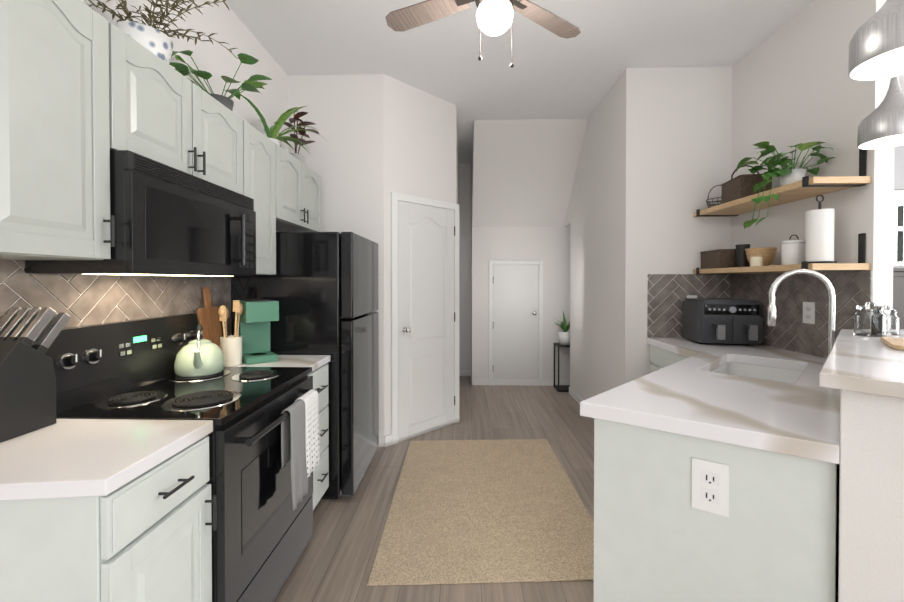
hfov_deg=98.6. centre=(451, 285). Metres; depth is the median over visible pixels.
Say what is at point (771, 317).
faucet
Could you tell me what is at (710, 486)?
outlet
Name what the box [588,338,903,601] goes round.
base cabinet
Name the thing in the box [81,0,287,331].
wall
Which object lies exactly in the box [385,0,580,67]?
fan
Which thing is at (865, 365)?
countertop
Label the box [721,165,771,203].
wicker basket
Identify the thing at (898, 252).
dining room window
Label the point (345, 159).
wall
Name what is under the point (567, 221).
wall
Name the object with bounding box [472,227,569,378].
wall
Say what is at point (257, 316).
coffee maker
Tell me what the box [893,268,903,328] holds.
sideboard
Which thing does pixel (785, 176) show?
pothos plant
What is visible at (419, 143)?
wall
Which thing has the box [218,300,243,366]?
utensil crock
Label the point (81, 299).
backsplash
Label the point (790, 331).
backsplash
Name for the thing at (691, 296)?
electrical outlet
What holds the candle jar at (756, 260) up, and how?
on the shelf at (861, 265)
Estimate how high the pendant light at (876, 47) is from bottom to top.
1.049 m
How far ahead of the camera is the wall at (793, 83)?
2.31 m
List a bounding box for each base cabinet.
[0,427,216,601]
[307,359,330,509]
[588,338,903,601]
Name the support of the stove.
on the floor
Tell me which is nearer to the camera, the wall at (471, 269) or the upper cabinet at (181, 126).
the upper cabinet at (181, 126)
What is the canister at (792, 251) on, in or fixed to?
on the shelf at (861, 265)
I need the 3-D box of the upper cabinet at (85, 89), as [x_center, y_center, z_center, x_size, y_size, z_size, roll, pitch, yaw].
[-1.256,-0.464,1.069,0.303,0.770,0.498,0,1,2]
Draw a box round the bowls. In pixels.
[745,247,776,265]
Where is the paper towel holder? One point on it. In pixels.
(819, 235)
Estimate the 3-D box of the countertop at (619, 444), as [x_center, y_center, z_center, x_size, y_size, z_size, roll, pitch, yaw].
[1.332,0.453,2.077,1.674,0.052,2.050,0,1,2]
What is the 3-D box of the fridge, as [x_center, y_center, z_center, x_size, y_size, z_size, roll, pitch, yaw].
[-0.975,0.501,2.753,0.761,1.663,0.725,0,1,2]
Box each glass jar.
[884,305,899,334]
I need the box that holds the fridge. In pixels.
[231,232,378,498]
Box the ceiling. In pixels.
[225,0,903,162]
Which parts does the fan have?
blade, motor, globe, blade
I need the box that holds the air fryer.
[683,298,762,344]
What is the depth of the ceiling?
2.79 m
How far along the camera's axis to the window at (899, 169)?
3.55 m
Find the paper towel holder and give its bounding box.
[805,195,836,263]
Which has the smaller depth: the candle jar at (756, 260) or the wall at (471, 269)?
the candle jar at (756, 260)
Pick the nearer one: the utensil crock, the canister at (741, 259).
the utensil crock
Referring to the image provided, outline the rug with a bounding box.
[367,439,593,585]
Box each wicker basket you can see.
[700,249,735,268]
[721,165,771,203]
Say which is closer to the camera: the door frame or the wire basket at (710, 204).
the wire basket at (710, 204)
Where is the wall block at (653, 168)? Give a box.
[570,66,731,399]
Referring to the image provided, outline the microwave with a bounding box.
[24,150,255,276]
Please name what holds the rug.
on the floor
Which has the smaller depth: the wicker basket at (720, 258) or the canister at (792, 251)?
the canister at (792, 251)
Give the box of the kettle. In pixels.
[174,324,224,376]
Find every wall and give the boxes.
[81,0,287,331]
[288,74,383,446]
[384,74,455,446]
[456,110,458,203]
[459,163,470,236]
[471,161,471,378]
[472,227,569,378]
[563,198,569,226]
[731,0,894,358]
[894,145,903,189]
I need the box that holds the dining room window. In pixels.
[893,190,903,265]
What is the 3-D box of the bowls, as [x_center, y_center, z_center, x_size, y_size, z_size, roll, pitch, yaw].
[2.036,-0.181,2.567,0.170,0.121,0.170,0,1,2]
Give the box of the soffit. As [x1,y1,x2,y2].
[472,119,587,226]
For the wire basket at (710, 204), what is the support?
on the shelf at (805, 187)
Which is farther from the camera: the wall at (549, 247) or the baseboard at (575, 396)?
the wall at (549, 247)
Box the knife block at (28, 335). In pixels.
[0,307,70,441]
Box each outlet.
[687,295,696,297]
[692,457,728,516]
[803,302,814,323]
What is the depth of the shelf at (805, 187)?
2.23 m
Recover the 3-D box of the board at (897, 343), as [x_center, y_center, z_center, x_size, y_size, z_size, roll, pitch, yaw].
[1.760,0.223,1.445,0.200,0.016,0.300,1,1,42]
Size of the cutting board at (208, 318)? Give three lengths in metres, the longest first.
0.410 x 0.170 x 0.016 m
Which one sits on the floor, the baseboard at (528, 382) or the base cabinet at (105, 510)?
the base cabinet at (105, 510)
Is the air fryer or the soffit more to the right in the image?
the air fryer
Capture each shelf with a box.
[693,149,870,216]
[693,233,869,273]
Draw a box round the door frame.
[459,237,470,369]
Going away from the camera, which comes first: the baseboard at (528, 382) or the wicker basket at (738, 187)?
the wicker basket at (738, 187)
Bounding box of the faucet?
[767,269,835,356]
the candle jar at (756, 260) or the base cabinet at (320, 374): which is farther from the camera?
the candle jar at (756, 260)
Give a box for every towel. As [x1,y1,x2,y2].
[281,399,308,510]
[294,389,319,477]
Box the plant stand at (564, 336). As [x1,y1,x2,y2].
[553,312,569,391]
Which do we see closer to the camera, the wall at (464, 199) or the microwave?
the microwave
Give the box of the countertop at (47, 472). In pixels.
[0,419,212,518]
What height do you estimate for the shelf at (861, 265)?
0.200 m
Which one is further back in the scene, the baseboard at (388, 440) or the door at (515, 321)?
the door at (515, 321)
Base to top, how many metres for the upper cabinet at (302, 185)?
0.455 m
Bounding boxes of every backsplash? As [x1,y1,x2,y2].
[0,259,230,335]
[647,274,730,337]
[730,270,872,357]
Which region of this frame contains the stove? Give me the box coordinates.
[45,313,320,601]
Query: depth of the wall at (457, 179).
4.45 m
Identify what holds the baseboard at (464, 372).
attached to the wall at (464, 199)
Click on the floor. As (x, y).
(335, 562)
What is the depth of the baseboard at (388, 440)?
3.23 m
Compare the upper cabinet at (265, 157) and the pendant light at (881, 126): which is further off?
the upper cabinet at (265, 157)
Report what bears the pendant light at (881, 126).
hanging from the ceiling
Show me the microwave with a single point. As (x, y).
(170, 221)
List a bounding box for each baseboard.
[385,415,454,446]
[459,370,470,375]
[472,379,569,385]
[569,386,593,419]
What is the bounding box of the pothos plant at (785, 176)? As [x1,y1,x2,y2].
[736,141,835,228]
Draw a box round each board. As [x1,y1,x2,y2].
[197,287,221,347]
[881,337,903,349]
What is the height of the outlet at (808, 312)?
0.131 m
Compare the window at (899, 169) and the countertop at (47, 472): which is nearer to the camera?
the countertop at (47, 472)
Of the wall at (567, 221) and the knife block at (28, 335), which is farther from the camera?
the wall at (567, 221)
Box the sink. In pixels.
[711,362,802,382]
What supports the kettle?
on the stove
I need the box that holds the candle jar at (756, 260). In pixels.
[750,255,762,266]
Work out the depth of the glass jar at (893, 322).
1.78 m
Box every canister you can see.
[735,244,749,266]
[781,234,804,264]
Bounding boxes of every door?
[391,192,458,444]
[489,261,542,385]
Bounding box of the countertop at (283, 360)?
[231,355,329,366]
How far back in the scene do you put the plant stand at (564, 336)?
4.84 m
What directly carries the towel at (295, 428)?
hanging from the stove
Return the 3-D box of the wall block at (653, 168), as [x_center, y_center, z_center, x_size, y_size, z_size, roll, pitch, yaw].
[1.866,-0.202,3.888,0.920,3.050,1.610,0,1,2]
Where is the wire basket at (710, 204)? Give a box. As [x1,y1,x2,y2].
[706,185,720,207]
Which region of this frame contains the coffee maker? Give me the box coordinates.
[237,299,278,364]
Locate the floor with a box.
[274,376,593,601]
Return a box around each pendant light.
[848,0,903,80]
[857,76,903,149]
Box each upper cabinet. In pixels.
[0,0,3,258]
[4,0,135,259]
[136,41,247,196]
[248,123,283,274]
[284,150,320,231]
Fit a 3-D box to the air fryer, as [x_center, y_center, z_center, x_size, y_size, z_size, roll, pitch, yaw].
[1.958,0.261,2.820,0.400,0.315,0.408,0,1,10]
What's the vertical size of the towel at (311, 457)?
0.357 m
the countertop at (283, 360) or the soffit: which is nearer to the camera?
the countertop at (283, 360)
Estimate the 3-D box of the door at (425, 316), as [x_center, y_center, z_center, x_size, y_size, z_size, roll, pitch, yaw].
[-0.192,0.277,3.468,0.780,2.100,0.092,-1,1,-43]

